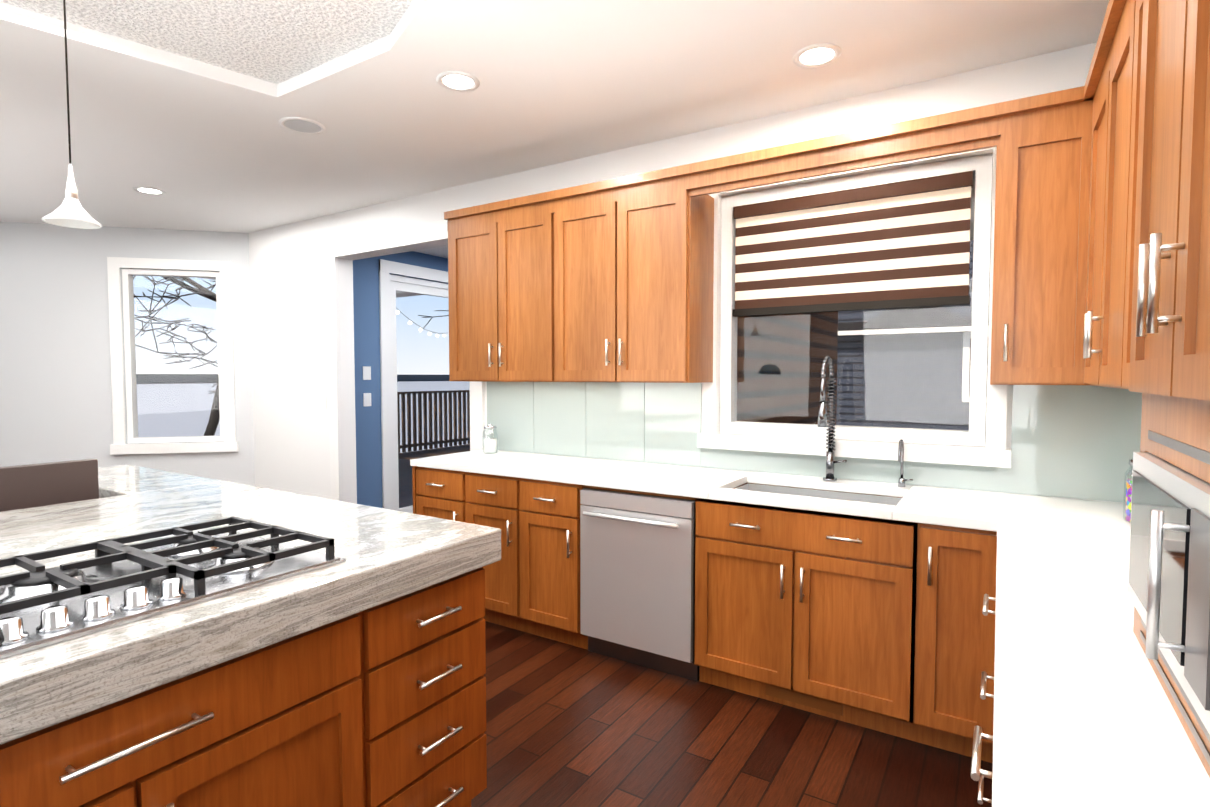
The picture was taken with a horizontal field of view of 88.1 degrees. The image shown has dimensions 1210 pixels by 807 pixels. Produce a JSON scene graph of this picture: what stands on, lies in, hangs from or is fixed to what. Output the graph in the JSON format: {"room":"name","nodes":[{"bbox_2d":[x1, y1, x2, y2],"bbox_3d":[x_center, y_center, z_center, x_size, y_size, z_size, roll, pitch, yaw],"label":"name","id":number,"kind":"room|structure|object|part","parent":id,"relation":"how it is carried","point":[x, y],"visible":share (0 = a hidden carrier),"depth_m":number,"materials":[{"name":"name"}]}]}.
{"room":"kitchen","nodes":[
{"label":"kitchen","id":0,"kind":"room"},
{"bbox_2d":[0,222,254,485],"bbox_3d":[-5.325,-0.197,5.481,4.500,2.740,0.140,-1,3,-13],"label":"wall","id":1,"kind":"structure","parent":0,"point":[55,386],"depth_m":5.54,"materials":[{"name":"white paint"}]},
{"bbox_2d":[107,257,238,454],"bbox_3d":[-3.947,-0.429,5.747,1.030,1.760,0.150,-1,3,-13],"label":"window","id":2,"kind":"structure","parent":1,"relation":"in","point":[226,394],"depth_m":5.71,"materials":[{"name":"white"}]},
{"bbox_2d":[353,251,447,507],"bbox_3d":[-1.431,0.239,6.935,0.140,3.740,3.500,2,3,32],"label":"wall","id":3,"kind":"structure","parent":0,"point":[366,305],"depth_m":5.67,"materials":[{"name":"blue paint"}]},
{"bbox_2d":[363,366,370,379],"bbox_3d":[-2.146,-0.274,5.636,0.007,0.120,0.080,2,3,32],"label":"switch plate","id":4,"kind":"object","parent":3,"relation":"attached to","point":[366,376],"depth_m":5.63,"materials":[{"name":"white plastic"}]},
{"bbox_2d":[363,393,370,405],"bbox_3d":[-2.146,-0.034,5.647,0.007,0.120,0.080,2,3,32],"label":"switch plate","id":5,"kind":"object","parent":3,"relation":"attached to","point":[366,396],"depth_m":5.64,"materials":[{"name":"white plastic"}]},
{"bbox_2d":[396,310,448,336],"bbox_3d":[-2.706,-1.389,9.858,0.047,0.674,8.349,0,3,-5],"label":"string lights","id":6,"kind":"object","parent":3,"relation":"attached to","point":[410,323],"depth_m":8.82,"materials":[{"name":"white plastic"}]},
{"bbox_2d":[379,259,469,512],"bbox_3d":[-1.414,-0.130,6.902,0.145,2.480,2.610,2,3,32],"label":"sliding door","id":7,"kind":"structure","parent":3,"relation":"in","point":[391,284],"depth_m":5.93,"materials":[{"name":"white"}]},
{"bbox_2d":[415,246,447,257],"bbox_3d":[-0.018,-1.490,5.966,3.196,0.040,3.496,2,3,32],"label":"ceiling","id":8,"kind":"structure","parent":0,"point":[442,251],"depth_m":6.06,"materials":[{"name":"white paint"}]},
{"bbox_2d":[0,0,1108,297],"bbox_3d":[-2.740,-1.505,3.365,10.110,0.060,11.400,2,3,32],"label":"ceiling","id":9,"kind":"structure","parent":0,"point":[186,106],"depth_m":2.83,"materials":[{"name":"white paint"}]},
{"bbox_2d":[41,0,101,228],"bbox_3d":[-1.352,-0.955,1.566,0.118,0.999,0.118,2,3,32],"label":"pendant light","id":10,"kind":"object","parent":9,"relation":"hanging from","point":[70,212],"visible":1,"depth_m":1.57,"materials":[{"name":"white glass"}]},
{"bbox_2d":[133,186,165,194],"bbox_3d":[-3.254,-1.521,4.470,0.190,0.005,0.190,2,3,32],"label":"recessed light","id":11,"kind":"object","parent":9,"relation":"in","point":[150,190],"visible":1,"depth_m":4.46,"materials":[{"name":"white plastic"}]},
{"bbox_2d":[279,117,325,134],"bbox_3d":[-1.599,-1.469,3.309,0.220,0.006,0.220,2,3,32],"label":"ceiling speaker","id":12,"kind":"object","parent":9,"relation":"attached to","point":[302,125],"visible":1,"depth_m":3.30,"materials":[{"name":"white"}]},
{"bbox_2d":[436,71,479,91],"bbox_3d":[-0.660,-1.447,2.811,0.190,0.005,0.190,2,3,32],"label":"recessed light","id":13,"kind":"object","parent":9,"relation":"in","point":[459,81],"visible":1,"depth_m":2.81,"materials":[{"name":"white plastic"}]},
{"bbox_2d":[793,43,840,67],"bbox_3d":[0.877,-1.437,2.587,0.190,0.005,0.190,2,3,32],"label":"recessed light","id":14,"kind":"object","parent":9,"relation":"in","point":[817,55],"visible":1,"depth_m":2.58,"materials":[{"name":"white plastic"}]},
{"bbox_2d":[248,42,1122,503],"bbox_3d":[-0.448,0.361,4.166,6.680,3.740,0.140,2,3,32],"label":"wall","id":15,"kind":"structure","parent":0,"point":[288,302],"depth_m":4.90,"materials":[{"name":"white paint"}]},
{"bbox_2d":[324,219,484,500],"bbox_3d":[-2.026,-0.069,5.123,2.930,2.515,0.174,2,3,32],"label":"door frame","id":16,"kind":"structure","parent":15,"relation":"attached to","point":[417,234],"depth_m":5.03,"materials":[{"name":"white"}]},
{"bbox_2d":[697,147,1010,467],"bbox_3d":[1.154,-0.461,3.065,1.435,1.430,0.168,2,3,32],"label":"kitchen window","id":17,"kind":"structure","parent":15,"relation":"in","point":[980,167],"depth_m":2.97,"materials":[{"name":"white wood"}]},
{"bbox_2d":[733,171,972,316],"bbox_3d":[1.157,-0.743,3.056,1.095,0.577,0.050,2,3,32],"label":"window blind","id":18,"kind":"object","parent":17,"relation":"attached to","point":[903,244],"visible":1,"depth_m":3.01,"materials":[{"name":"brown fabric"}]},
{"bbox_2d":[398,458,991,806],"bbox_3d":[-2.740,1.287,3.488,10.110,0.050,11.400,2,3,32],"label":"floor","id":19,"kind":"structure","parent":0,"point":[567,725],"depth_m":2.38,"materials":[{"name":"brown wood"}]},
{"bbox_2d":[0,459,98,511],"bbox_3d":[-2.070,0.778,2.309,0.465,1.070,0.480,2,3,32],"label":"stool","id":20,"kind":"object","parent":19,"relation":"on","point":[34,485],"visible":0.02,"depth_m":2.45,"materials":[{"name":"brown leather"}]},
{"bbox_2d":[0,465,500,806],"bbox_3d":[-2.124,0.876,1.625,2.678,0.935,2.540,2,3,32],"label":"kitchen island","id":21,"kind":"object","parent":19,"relation":"on","point":[357,678],"visible":0.83,"depth_m":1.49,"materials":[{"name":"brown wood"}]},
{"bbox_2d":[0,516,345,659],"bbox_3d":[-1.164,0.391,1.329,0.535,0.059,1.010,2,3,32],"label":"cooktop","id":22,"kind":"object","parent":21,"relation":"in","point":[115,582],"visible":1,"depth_m":1.39,"materials":[{"name":"silver metal"}]},
{"bbox_2d":[580,488,698,681],"bbox_3d":[0.280,0.850,3.212,0.610,0.848,0.651,2,3,32],"label":"dishwasher","id":23,"kind":"object","parent":19,"relation":"on","point":[637,579],"visible":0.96,"depth_m":2.96,"materials":[{"name":"silver metal"}]},
{"bbox_2d":[410,0,1209,806],"bbox_3d":[0.059,0.091,2.342,3.609,2.440,2.379,2,3,32],"label":"kitchen cabinets","id":24,"kind":"object","parent":19,"relation":"on","point":[998,630],"visible":0.92,"depth_m":2.44,"materials":[{"name":"brown wood"}]},
{"bbox_2d":[482,424,497,453],"bbox_3d":[-0.748,0.229,4.077,0.100,0.190,0.100,2,3,32],"label":"jar","id":25,"kind":"object","parent":24,"relation":"on","point":[490,445],"visible":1,"depth_m":4.04,"materials":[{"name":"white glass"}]},
{"bbox_3d":[0.278,0.147,2.663,3.578,0.479,1.608,2,3,32],"label":"backsplash glass","id":26,"kind":"part","parent":24,"relation":"part of","materials":[{"name":"grey"}]},
{"bbox_2d":[735,483,901,504],"bbox_3d":[0.929,0.520,2.812,0.736,0.199,0.386,2,3,32],"label":"sink basin","id":27,"kind":"object","parent":24,"relation":"in","point":[830,494],"visible":0.04,"depth_m":2.96,"materials":[{"name":"silver metal"}]},
{"bbox_2d":[817,356,846,481],"bbox_3d":[1.061,0.076,2.923,0.108,0.597,0.223,2,3,32],"label":"faucet","id":28,"kind":"object","parent":24,"relation":"on","point":[823,412],"visible":1,"depth_m":2.98,"materials":[{"name":"silver metal"}]},
{"bbox_2d":[898,439,912,486],"bbox_3d":[1.342,0.270,2.800,0.062,0.222,0.112,2,3,32],"label":"filter faucet","id":29,"kind":"object","parent":24,"relation":"on","point":[901,481],"visible":1,"depth_m":2.83,"materials":[{"name":"silver metal"}]},
{"bbox_2d":[1123,459,1132,522],"bbox_3d":[1.850,0.294,2.143,0.110,0.230,0.110,2,3,32],"label":"candy jar","id":30,"kind":"object","parent":24,"relation":"on","point":[1128,493],"visible":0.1,"depth_m":2.15,"materials":[{"name":"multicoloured glass"}]},
{"bbox_2d":[1128,452,1209,734],"bbox_3d":[0.976,0.242,0.865,0.388,0.274,0.562,2,3,32],"label":"microwave","id":31,"kind":"object","parent":24,"relation":"on","point":[1169,577],"visible":1,"depth_m":0.84,"materials":[{"name":"silver metal"}]},
{"bbox_2d":[737,312,837,424],"bbox_3d":[1.440,-0.234,5.184,0.160,3.440,3.640,2,3,32],"label":"wall","id":32,"kind":"structure","parent":0,"point":[748,384],"depth_m":5.03,"materials":[{"name":"grey"}]},
{"label":"outside","id":33,"kind":"structure","parent":0,"visible":0},
{"bbox_2d":[136,374,448,383],"bbox_3d":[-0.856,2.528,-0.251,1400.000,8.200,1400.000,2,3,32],"label":"shore","id":34,"kind":"structure","parent":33,"point":[179,379],"depth_m":549.16,"materials":[{"name":"grey"}]},
{"bbox_2d":[137,381,468,452],"bbox_3d":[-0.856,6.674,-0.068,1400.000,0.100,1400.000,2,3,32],"label":"snowy ground","id":35,"kind":"structure","parent":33,"point":[165,414],"depth_m":131.01,"materials":[{"name":"grey snow"}]},
{"bbox_2d":[133,276,217,393],"bbox_3d":[-9.217,-0.324,10.633,11.584,12.962,8.295,2,3,32],"label":"tree","id":36,"kind":"object","parent":35,"relation":"on","point":[175,327],"depth_m":13.69,"materials":[{"name":"black plant"}]},
{"bbox_2d":[418,310,448,327],"bbox_3d":[-3.293,-2.407,18.972,9.215,16.365,9.698,2,3,32],"label":"tree","id":37,"kind":"object","parent":35,"relation":"on","point":[432,317],"depth_m":17.31,"materials":[{"name":"black plant"}]},
{"bbox_3d":[19.596,3.991,3.468,49.300,4.950,52.000,2,3,32],"label":"ground","id":38,"kind":"structure","parent":33,"visible":0},
{"bbox_2d":[161,276,219,435],"bbox_3d":[-6.749,-0.039,7.431,10.598,12.675,9.520,2,3,32],"label":"tree","id":39,"kind":"object","parent":38,"relation":"on","point":[214,414],"depth_m":9.68,"materials":[{"name":"black plant"}]},
{"bbox_2d":[397,390,469,459],"bbox_3d":[-1.776,0.507,10.716,4.458,1.370,9.498,2,3,32],"label":"deck","id":40,"kind":"object","parent":38,"relation":"on","point":[416,454],"depth_m":12.12,"materials":[{"name":"brown dark metal"}]},
{"bbox_2d":[836,240,990,439],"bbox_3d":[11.776,-2.078,13.961,18.000,6.250,9.560,2,3,32],"label":"neighbouring house","id":41,"kind":"structure","parent":38,"relation":"on","point":[945,334],"depth_m":12.39,"materials":[{"name":"grey"}]}
]}

